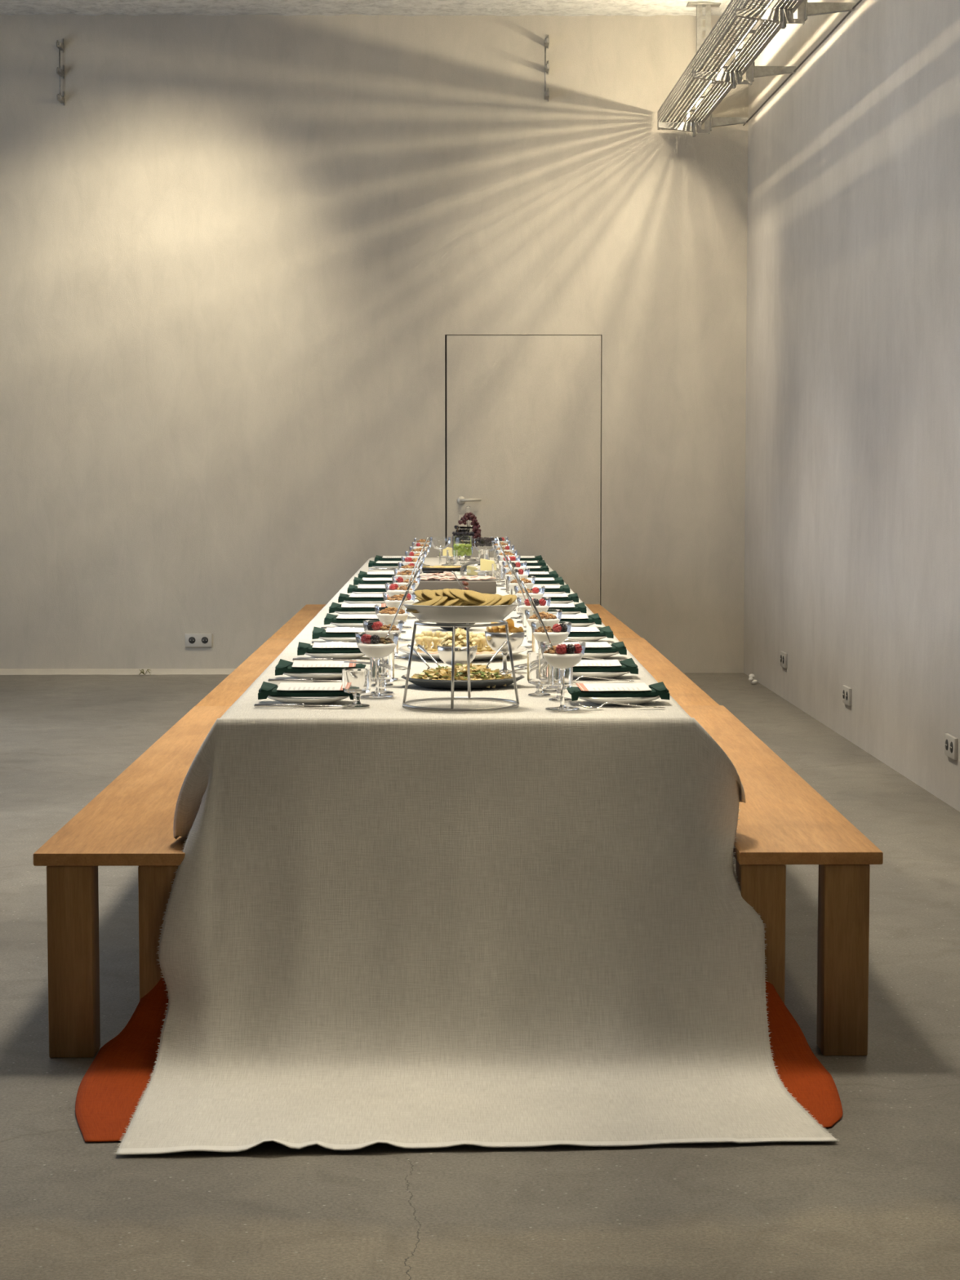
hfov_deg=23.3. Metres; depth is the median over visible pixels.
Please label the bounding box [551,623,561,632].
raspberry
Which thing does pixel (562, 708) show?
coupe glass
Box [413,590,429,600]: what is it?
flatbread
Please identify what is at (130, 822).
bench
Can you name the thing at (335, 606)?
napkin
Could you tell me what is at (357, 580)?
napkin
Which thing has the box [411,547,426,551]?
granola
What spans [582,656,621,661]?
fork
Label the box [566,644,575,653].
blackberry
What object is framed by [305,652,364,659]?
plate
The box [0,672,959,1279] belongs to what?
floor
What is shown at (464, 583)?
date
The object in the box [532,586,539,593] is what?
raspberry
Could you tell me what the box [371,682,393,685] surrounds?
water glass
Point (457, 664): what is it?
chopped herbs
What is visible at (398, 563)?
bowl
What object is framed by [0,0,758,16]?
ceiling
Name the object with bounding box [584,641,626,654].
napkin
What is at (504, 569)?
coupe glass
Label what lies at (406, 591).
spoon
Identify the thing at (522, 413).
door
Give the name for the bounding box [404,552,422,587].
spoon
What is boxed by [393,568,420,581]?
coupe glass
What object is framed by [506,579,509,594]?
water glass
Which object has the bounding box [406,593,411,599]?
raspberry
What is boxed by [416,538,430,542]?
granola
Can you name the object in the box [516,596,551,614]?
bowl
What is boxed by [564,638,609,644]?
fork
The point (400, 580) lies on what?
raspberry
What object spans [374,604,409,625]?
bowl
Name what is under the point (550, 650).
granola
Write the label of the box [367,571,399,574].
menu card
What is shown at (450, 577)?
ham slice
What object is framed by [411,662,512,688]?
pasta
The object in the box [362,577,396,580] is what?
menu card
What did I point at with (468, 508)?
tiered stand
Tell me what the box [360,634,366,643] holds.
raspberry
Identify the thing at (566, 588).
napkin
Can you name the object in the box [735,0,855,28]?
hanger
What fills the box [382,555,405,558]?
menu card
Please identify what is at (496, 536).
spoon
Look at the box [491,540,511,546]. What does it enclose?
coupe glass
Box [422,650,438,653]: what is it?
slice
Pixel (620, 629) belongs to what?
bench
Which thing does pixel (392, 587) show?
raspberry
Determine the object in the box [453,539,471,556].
grapes
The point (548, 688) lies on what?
water glass
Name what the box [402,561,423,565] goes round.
yogurt
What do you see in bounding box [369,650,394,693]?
water glass
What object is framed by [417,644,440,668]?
serving spoon
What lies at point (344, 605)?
menu card
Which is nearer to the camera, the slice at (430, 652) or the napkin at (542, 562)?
the slice at (430, 652)
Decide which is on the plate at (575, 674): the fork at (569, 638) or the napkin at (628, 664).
the napkin at (628, 664)
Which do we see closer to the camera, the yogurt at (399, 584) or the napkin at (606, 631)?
the napkin at (606, 631)
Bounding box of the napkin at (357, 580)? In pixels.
[353,577,397,585]
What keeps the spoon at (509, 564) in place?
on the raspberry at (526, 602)
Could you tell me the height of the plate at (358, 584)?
0.019 m
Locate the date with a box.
[462,581,468,586]
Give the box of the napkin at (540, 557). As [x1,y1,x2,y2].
[515,555,542,560]
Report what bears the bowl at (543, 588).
on the coupe glass at (543, 588)
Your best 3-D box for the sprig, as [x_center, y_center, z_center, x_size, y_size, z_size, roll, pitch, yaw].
[-2.101,0.203,14.611,0.082,0.039,0.067,0,4,-1]
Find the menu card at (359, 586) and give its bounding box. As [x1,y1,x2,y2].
[357,585,389,588]
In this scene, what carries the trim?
attached to the wall at (239, 255)
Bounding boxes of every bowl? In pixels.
[355,631,398,657]
[363,619,403,636]
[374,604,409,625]
[382,591,415,610]
[385,582,415,595]
[391,575,420,589]
[394,640,398,656]
[397,561,422,572]
[400,555,424,565]
[411,542,431,549]
[429,537,450,549]
[435,622,475,630]
[437,644,476,666]
[473,538,497,564]
[484,631,524,673]
[495,549,517,555]
[497,555,520,567]
[506,575,535,590]
[509,586,515,602]
[514,585,545,603]
[515,599,524,615]
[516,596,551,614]
[522,613,526,628]
[527,652,547,684]
[539,640,586,668]
[547,663,573,689]
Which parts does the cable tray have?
rail, rail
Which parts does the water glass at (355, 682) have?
stem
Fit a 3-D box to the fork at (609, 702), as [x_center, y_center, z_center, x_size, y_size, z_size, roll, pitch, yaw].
[0.328,0.150,5.386,0.201,0.017,0.022,0,4,-2]
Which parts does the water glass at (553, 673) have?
stem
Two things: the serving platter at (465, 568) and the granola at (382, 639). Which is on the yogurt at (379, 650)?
the granola at (382, 639)
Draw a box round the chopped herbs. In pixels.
[417,662,510,678]
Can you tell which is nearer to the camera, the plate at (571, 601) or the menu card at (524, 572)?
the plate at (571, 601)
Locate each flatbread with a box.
[405,595,442,612]
[412,595,448,613]
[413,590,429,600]
[421,589,435,599]
[430,590,462,605]
[435,589,466,605]
[440,598,459,605]
[442,588,471,604]
[449,588,477,604]
[450,600,464,605]
[460,590,480,603]
[462,594,495,605]
[463,590,486,602]
[484,594,501,605]
[492,595,511,605]
[502,594,516,604]
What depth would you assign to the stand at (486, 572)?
11.31 m
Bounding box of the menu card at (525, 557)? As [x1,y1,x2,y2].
[515,555,534,558]
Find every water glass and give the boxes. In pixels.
[342,668,371,707]
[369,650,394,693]
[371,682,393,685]
[394,640,398,665]
[446,549,457,565]
[478,550,489,560]
[492,564,504,586]
[493,549,496,560]
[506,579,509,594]
[509,586,515,610]
[515,599,524,622]
[522,613,526,636]
[526,621,532,652]
[527,652,550,696]
[531,631,549,652]
[537,648,556,692]
[547,663,573,701]
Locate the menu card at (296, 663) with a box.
[292,660,356,667]
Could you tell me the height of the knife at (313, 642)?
0.010 m
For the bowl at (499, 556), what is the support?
on the coupe glass at (498, 556)
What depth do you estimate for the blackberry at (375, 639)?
5.64 m
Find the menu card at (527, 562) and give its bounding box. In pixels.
[519,560,537,563]
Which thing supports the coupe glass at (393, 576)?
on the tablecloth
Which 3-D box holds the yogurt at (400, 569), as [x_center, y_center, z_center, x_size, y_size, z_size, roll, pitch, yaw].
[-0.294,-0.287,9.853,0.094,0.037,0.094,0,4,-1]
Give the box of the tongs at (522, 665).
[514,662,527,668]
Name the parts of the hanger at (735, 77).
cantilever arm, post, cantilever arm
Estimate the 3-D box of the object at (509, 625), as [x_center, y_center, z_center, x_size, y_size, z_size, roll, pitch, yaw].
[0.086,-0.030,6.319,0.046,0.034,0.032,-3,5,-31]
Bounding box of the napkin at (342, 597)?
[337,593,389,602]
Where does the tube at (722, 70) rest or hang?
in the cable tray
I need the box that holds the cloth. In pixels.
[75,974,842,1142]
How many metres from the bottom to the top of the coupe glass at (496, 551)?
0.155 m
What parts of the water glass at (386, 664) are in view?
stem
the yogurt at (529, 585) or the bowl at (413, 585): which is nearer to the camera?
the bowl at (413, 585)
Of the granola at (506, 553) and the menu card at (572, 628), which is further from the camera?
the granola at (506, 553)
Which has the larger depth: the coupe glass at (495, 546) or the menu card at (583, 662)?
the coupe glass at (495, 546)
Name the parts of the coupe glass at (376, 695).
stem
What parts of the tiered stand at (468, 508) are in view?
plate, plate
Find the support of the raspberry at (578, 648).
on the yogurt at (565, 660)
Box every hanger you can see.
[657,1,748,137]
[692,0,795,88]
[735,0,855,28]
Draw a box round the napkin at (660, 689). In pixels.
[566,681,669,701]
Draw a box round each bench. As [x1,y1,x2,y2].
[33,706,231,1057]
[195,638,293,706]
[269,604,326,638]
[585,604,640,637]
[616,637,719,705]
[680,705,883,1055]
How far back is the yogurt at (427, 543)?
13.16 m
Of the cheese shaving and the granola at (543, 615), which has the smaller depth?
the cheese shaving
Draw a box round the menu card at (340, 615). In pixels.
[336,613,377,618]
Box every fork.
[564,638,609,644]
[573,675,634,681]
[577,701,665,708]
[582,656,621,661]
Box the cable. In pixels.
[742,0,862,125]
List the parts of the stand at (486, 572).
plate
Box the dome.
[460,556,492,577]
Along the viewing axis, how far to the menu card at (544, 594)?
9.44 m
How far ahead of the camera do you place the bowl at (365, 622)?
6.15 m
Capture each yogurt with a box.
[357,642,395,657]
[365,629,400,640]
[377,613,408,625]
[384,600,413,609]
[386,589,413,596]
[393,582,418,589]
[395,574,418,580]
[399,568,421,572]
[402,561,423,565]
[405,555,425,559]
[411,551,428,555]
[413,546,427,550]
[414,542,429,545]
[492,545,509,549]
[494,549,513,554]
[497,555,515,560]
[498,560,519,566]
[503,566,525,573]
[504,573,528,581]
[508,582,533,591]
[515,592,542,602]
[519,604,548,616]
[526,617,559,629]
[533,631,568,645]
[542,653,582,668]
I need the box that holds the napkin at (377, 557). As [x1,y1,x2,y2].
[374,555,404,561]
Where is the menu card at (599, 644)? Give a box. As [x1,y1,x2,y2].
[555,641,612,647]
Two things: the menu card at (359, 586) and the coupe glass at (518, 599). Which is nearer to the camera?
the coupe glass at (518, 599)
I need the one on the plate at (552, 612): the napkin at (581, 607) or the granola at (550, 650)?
the napkin at (581, 607)
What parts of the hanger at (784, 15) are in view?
cantilever arm, post, cantilever arm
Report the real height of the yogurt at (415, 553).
0.037 m
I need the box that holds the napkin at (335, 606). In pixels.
[328,601,387,613]
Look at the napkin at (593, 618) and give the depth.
8.07 m
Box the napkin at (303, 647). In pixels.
[297,641,361,655]
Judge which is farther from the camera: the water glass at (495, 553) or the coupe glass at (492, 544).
the water glass at (495, 553)
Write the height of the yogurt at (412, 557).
0.037 m
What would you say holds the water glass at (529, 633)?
on the tablecloth
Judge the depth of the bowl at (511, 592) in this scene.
9.05 m
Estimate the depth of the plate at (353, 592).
10.06 m
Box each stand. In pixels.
[402,620,519,711]
[436,555,450,565]
[451,506,478,560]
[473,569,492,576]
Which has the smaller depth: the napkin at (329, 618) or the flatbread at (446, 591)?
the flatbread at (446, 591)
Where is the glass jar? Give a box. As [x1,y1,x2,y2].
[452,535,472,565]
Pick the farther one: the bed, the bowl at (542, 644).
the bed
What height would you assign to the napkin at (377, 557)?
0.037 m
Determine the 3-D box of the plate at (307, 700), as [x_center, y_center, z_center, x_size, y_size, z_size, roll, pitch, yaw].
[-0.408,0.139,5.539,0.203,0.019,0.203,0,4,0]
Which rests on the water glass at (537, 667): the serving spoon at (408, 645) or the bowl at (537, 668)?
the bowl at (537, 668)
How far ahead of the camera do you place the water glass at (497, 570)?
10.88 m
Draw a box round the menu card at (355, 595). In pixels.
[349,593,389,597]
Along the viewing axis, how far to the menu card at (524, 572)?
11.44 m
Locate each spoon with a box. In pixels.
[384,590,408,639]
[391,580,413,625]
[400,568,418,609]
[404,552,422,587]
[407,644,432,669]
[411,542,426,572]
[411,547,426,579]
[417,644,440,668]
[485,640,507,668]
[495,667,527,676]
[496,536,508,562]
[497,541,511,572]
[499,547,515,580]
[506,554,523,590]
[508,563,525,600]
[515,572,536,615]
[520,581,542,627]
[528,595,553,648]
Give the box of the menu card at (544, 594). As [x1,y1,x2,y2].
[542,593,568,596]
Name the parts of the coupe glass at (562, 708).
stem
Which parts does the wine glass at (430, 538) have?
stem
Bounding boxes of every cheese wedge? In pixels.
[442,546,452,555]
[466,565,477,575]
[480,558,494,570]
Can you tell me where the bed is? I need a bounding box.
[417,646,502,658]
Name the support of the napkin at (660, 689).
on the plate at (599, 700)
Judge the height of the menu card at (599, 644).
0.008 m
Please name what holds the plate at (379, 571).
on the tablecloth
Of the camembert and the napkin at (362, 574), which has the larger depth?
the camembert
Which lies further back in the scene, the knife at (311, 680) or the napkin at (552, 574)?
the napkin at (552, 574)
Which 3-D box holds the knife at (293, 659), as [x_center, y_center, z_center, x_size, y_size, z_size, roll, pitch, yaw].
[-0.421,0.056,6.694,0.235,0.010,0.018,0,4,1]
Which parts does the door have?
keyhole plate, handle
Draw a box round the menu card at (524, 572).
[523,571,549,574]
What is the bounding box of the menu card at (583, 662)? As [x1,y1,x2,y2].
[574,659,622,666]
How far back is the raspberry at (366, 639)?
5.65 m
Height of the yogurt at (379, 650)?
0.037 m
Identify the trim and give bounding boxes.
[0,668,235,675]
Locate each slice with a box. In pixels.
[420,577,435,580]
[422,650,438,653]
[425,573,438,576]
[426,577,446,579]
[438,577,455,580]
[448,577,469,579]
[456,575,472,577]
[462,577,482,580]
[474,576,495,580]
[482,650,501,653]
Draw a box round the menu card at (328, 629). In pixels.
[325,626,364,632]
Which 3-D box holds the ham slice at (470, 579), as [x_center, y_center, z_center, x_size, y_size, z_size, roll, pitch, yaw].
[-0.034,-0.264,10.078,0.091,0.012,0.051,2,5,24]
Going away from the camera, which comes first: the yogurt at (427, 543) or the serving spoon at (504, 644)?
the serving spoon at (504, 644)
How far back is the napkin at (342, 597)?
9.39 m
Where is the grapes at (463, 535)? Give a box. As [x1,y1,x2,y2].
[452,524,475,541]
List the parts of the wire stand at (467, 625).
leg, leg, leg, leg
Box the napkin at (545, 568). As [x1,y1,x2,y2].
[524,565,549,572]
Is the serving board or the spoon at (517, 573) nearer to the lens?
the spoon at (517, 573)
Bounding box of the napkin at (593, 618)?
[558,613,601,624]
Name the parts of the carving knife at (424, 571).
handle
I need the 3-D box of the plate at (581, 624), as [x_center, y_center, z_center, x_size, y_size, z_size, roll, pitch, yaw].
[0.304,-0.053,8.120,0.203,0.019,0.203,0,4,-3]
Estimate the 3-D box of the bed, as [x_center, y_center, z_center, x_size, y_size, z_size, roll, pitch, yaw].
[-0.055,0.035,6.887,0.269,0.030,0.347,0,4,-1]
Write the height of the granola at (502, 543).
0.022 m
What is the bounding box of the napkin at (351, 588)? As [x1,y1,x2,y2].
[346,584,390,593]
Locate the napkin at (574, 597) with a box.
[542,592,578,602]
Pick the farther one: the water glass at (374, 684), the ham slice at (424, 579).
the ham slice at (424, 579)
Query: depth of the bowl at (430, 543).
12.52 m
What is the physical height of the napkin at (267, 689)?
0.037 m
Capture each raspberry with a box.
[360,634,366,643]
[363,634,371,644]
[371,622,381,630]
[389,583,395,590]
[396,577,403,582]
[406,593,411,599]
[515,562,520,567]
[518,568,523,574]
[524,598,530,605]
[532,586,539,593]
[538,598,546,605]
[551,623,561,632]
[555,644,566,654]
[573,644,582,653]
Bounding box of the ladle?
[451,571,462,590]
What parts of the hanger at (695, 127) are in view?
cantilever arm, post, ceiling plate, cantilever arm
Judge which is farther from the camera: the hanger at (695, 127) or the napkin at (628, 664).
the hanger at (695, 127)
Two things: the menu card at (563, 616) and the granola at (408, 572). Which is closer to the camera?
the menu card at (563, 616)
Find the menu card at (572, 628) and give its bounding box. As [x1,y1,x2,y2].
[570,626,599,631]
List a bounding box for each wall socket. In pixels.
[185,633,212,647]
[780,651,786,668]
[842,684,851,706]
[944,733,958,759]
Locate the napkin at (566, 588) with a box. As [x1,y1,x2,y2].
[529,584,569,593]
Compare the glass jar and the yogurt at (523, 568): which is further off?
the glass jar
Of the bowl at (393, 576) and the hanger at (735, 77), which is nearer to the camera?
the bowl at (393, 576)
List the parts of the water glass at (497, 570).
stem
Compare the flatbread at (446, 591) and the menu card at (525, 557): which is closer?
the flatbread at (446, 591)
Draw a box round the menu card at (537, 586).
[532,585,559,588]
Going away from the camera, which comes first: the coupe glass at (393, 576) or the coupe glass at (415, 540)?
the coupe glass at (393, 576)
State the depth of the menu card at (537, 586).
10.13 m
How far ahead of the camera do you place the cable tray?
12.04 m
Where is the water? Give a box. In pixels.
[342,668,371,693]
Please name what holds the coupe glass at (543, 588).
on the tablecloth
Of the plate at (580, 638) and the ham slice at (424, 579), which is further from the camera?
the ham slice at (424, 579)
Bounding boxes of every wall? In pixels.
[0,13,748,672]
[743,0,959,811]
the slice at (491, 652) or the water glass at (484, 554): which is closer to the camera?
the slice at (491, 652)
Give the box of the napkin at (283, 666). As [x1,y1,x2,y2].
[275,658,365,675]
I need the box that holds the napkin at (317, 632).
[311,626,365,639]
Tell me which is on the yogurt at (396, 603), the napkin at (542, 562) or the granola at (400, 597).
the granola at (400, 597)
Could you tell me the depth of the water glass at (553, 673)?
5.58 m
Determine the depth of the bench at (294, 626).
12.72 m
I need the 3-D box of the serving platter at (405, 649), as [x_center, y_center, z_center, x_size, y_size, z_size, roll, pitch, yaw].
[-0.051,0.036,6.882,0.380,0.024,0.475,0,4,-1]
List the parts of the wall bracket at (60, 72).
rod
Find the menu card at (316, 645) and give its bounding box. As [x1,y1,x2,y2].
[312,642,358,648]
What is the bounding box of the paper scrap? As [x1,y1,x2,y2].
[748,674,757,684]
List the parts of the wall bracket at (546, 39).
rod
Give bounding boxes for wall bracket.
[56,38,64,105]
[544,35,549,102]
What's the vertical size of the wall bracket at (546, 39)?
0.409 m
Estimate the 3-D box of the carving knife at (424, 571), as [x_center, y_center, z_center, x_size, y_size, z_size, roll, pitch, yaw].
[-0.172,-0.335,11.462,0.215,0.013,0.019,0,4,-4]
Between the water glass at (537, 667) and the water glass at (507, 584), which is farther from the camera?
the water glass at (507, 584)
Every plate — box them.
[266,695,349,704]
[283,672,342,679]
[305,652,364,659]
[319,636,356,642]
[330,622,368,627]
[334,611,376,614]
[343,600,385,604]
[352,591,383,594]
[358,583,391,585]
[368,569,399,572]
[372,565,401,569]
[533,582,559,585]
[538,591,564,593]
[546,600,573,604]
[546,611,580,614]
[558,622,595,626]
[563,635,606,642]
[573,671,630,679]
[578,695,660,705]
[581,651,618,659]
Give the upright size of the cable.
0.011 m
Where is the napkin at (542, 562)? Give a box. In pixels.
[520,560,546,566]
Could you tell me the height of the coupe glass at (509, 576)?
0.155 m
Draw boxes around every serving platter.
[398,643,526,660]
[400,672,524,688]
[422,565,466,571]
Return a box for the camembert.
[477,568,492,575]
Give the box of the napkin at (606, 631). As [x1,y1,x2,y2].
[568,626,613,638]
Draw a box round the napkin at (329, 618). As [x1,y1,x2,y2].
[324,613,379,624]
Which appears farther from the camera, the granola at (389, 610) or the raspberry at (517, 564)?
the raspberry at (517, 564)
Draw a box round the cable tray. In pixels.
[657,0,804,129]
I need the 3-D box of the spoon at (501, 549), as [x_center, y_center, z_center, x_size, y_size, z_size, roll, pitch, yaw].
[0.105,-0.278,8.601,0.065,0.128,0.017,0,4,5]
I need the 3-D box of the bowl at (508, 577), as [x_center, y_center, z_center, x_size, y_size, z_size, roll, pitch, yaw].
[0.152,-0.205,8.611,0.106,0.061,0.106,0,4,-1]
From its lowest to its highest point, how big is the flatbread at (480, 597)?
0.034 m
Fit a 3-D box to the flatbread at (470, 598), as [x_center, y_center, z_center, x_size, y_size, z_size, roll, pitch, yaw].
[-0.011,-0.100,5.436,0.088,0.033,0.060,0,4,-6]
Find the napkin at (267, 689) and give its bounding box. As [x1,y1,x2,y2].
[257,681,353,699]
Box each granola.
[378,606,405,614]
[378,637,394,644]
[379,623,399,631]
[386,594,408,600]
[396,569,414,575]
[396,585,413,590]
[401,564,417,568]
[403,577,417,582]
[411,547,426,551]
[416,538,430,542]
[493,542,507,545]
[498,551,515,555]
[510,577,531,583]
[517,588,533,593]
[528,611,557,619]
[534,626,552,632]
[543,645,557,653]
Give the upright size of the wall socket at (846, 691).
0.084 m
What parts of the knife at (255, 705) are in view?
handle, blade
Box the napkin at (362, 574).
[358,570,395,578]
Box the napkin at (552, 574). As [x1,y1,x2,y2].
[527,570,558,577]
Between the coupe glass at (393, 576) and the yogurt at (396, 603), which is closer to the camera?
the yogurt at (396, 603)
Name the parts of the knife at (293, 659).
handle, blade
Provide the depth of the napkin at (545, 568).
12.05 m
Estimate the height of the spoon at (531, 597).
0.128 m
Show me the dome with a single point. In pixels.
(477, 562)
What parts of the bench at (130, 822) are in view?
leg, seat, leg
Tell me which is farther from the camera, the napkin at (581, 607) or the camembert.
the camembert
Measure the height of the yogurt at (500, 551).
0.037 m
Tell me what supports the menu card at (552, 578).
on the napkin at (559, 580)
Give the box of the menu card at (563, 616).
[554,613,588,618]
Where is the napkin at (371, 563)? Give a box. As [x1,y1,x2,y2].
[368,560,403,567]
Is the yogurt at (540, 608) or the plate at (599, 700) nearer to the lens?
the plate at (599, 700)
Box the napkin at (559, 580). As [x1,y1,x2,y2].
[533,577,564,585]
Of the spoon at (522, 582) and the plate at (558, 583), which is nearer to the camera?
the spoon at (522, 582)
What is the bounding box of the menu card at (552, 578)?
[527,577,554,580]
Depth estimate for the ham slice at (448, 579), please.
10.05 m
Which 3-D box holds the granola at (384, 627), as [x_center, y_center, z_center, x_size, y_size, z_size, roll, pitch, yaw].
[-0.241,-0.033,6.129,0.052,0.018,0.055,-2,5,-24]
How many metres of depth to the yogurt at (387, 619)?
6.80 m
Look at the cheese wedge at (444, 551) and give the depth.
13.20 m
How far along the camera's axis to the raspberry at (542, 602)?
7.19 m
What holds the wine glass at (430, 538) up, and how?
on the tablecloth
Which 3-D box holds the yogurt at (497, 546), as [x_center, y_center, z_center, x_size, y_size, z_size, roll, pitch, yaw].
[0.114,-0.499,12.700,0.094,0.037,0.094,0,4,-1]
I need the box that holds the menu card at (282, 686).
[276,682,342,690]
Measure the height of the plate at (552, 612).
0.019 m
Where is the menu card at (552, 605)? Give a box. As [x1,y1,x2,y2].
[538,603,574,607]
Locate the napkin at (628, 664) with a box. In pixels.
[573,657,638,674]
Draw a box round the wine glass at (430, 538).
[429,537,450,565]
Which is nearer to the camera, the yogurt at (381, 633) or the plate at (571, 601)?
the yogurt at (381, 633)
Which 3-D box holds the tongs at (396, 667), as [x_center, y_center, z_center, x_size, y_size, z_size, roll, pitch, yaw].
[-0.267,0.065,5.958,0.180,0.014,0.055,2,5,26]
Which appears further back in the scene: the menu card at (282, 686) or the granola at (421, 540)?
the granola at (421, 540)
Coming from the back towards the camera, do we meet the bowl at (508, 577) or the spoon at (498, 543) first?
the spoon at (498, 543)
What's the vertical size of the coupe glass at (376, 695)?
0.155 m
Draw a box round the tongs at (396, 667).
[344,661,407,670]
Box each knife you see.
[253,702,354,707]
[267,678,342,682]
[292,657,369,661]
[311,641,349,644]
[320,626,355,629]
[368,568,390,569]
[422,570,466,573]
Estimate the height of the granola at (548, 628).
0.018 m
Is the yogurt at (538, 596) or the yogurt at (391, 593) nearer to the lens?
the yogurt at (538, 596)
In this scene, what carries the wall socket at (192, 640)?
attached to the wall at (239, 255)
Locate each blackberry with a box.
[366,621,373,630]
[369,634,380,644]
[531,598,539,605]
[559,622,567,631]
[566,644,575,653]
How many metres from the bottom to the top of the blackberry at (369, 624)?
0.025 m
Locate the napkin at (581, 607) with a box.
[546,602,586,613]
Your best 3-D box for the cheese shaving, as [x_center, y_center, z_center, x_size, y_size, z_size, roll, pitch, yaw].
[-0.058,-0.003,6.339,0.105,0.062,0.108,-1,4,-18]
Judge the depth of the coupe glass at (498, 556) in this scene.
10.62 m
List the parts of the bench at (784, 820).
leg, seat, leg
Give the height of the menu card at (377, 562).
0.008 m
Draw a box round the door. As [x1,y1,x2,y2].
[444,335,601,604]
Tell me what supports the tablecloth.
on the table
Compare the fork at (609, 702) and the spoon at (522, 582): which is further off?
the spoon at (522, 582)
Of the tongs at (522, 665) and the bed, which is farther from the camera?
the bed
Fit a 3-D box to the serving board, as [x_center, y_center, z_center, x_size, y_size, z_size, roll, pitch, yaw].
[-0.106,-0.229,10.161,0.350,0.066,0.260,0,4,-1]
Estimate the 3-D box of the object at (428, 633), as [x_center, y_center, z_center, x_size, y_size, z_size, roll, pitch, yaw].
[-0.150,-0.005,6.868,0.023,0.045,0.025,1,4,7]
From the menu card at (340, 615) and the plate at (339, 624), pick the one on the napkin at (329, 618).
the menu card at (340, 615)
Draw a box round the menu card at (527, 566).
[520,565,540,568]
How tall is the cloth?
0.741 m
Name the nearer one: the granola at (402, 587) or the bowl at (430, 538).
the granola at (402, 587)
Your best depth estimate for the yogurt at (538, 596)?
7.88 m
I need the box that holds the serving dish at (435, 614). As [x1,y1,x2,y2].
[402,601,519,622]
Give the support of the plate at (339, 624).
on the tablecloth
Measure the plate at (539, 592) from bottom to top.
0.019 m
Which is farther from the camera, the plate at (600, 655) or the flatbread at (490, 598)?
the plate at (600, 655)
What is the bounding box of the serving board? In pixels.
[414,578,496,594]
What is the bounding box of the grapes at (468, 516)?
[457,512,480,546]
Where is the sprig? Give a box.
[138,669,151,675]
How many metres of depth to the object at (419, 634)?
6.86 m
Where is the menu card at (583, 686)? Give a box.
[575,682,651,691]
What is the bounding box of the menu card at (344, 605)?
[341,603,386,607]
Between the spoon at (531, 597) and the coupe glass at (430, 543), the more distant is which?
the coupe glass at (430, 543)
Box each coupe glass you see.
[355,631,398,697]
[363,619,403,679]
[374,604,409,658]
[382,591,415,641]
[385,582,415,628]
[391,575,420,618]
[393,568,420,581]
[397,561,422,599]
[400,555,424,591]
[404,551,426,559]
[408,546,430,552]
[411,542,431,571]
[413,537,432,565]
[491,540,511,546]
[493,544,514,553]
[495,549,517,582]
[497,555,520,590]
[502,560,526,572]
[503,567,529,579]
[506,575,535,618]
[514,585,545,631]
[516,596,551,648]
[524,608,562,626]
[530,621,571,648]
[539,640,586,711]
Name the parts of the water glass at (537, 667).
stem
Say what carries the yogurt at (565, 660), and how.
in the coupe glass at (562, 708)
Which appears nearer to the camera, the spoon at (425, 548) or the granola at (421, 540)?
the spoon at (425, 548)
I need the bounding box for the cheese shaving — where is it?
[438,627,477,649]
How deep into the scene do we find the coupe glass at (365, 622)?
6.15 m
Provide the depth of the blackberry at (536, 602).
7.18 m
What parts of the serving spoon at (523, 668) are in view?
handle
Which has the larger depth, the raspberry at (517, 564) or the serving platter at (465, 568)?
the serving platter at (465, 568)
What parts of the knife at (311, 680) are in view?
handle, blade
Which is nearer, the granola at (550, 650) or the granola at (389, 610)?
the granola at (550, 650)
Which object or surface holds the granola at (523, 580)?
on the yogurt at (529, 585)
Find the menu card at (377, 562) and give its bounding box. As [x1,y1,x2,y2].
[376,560,405,563]
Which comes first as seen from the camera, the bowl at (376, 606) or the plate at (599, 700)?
the plate at (599, 700)
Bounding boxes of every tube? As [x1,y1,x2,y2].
[686,69,719,122]
[720,20,763,71]
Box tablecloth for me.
[113,557,839,1155]

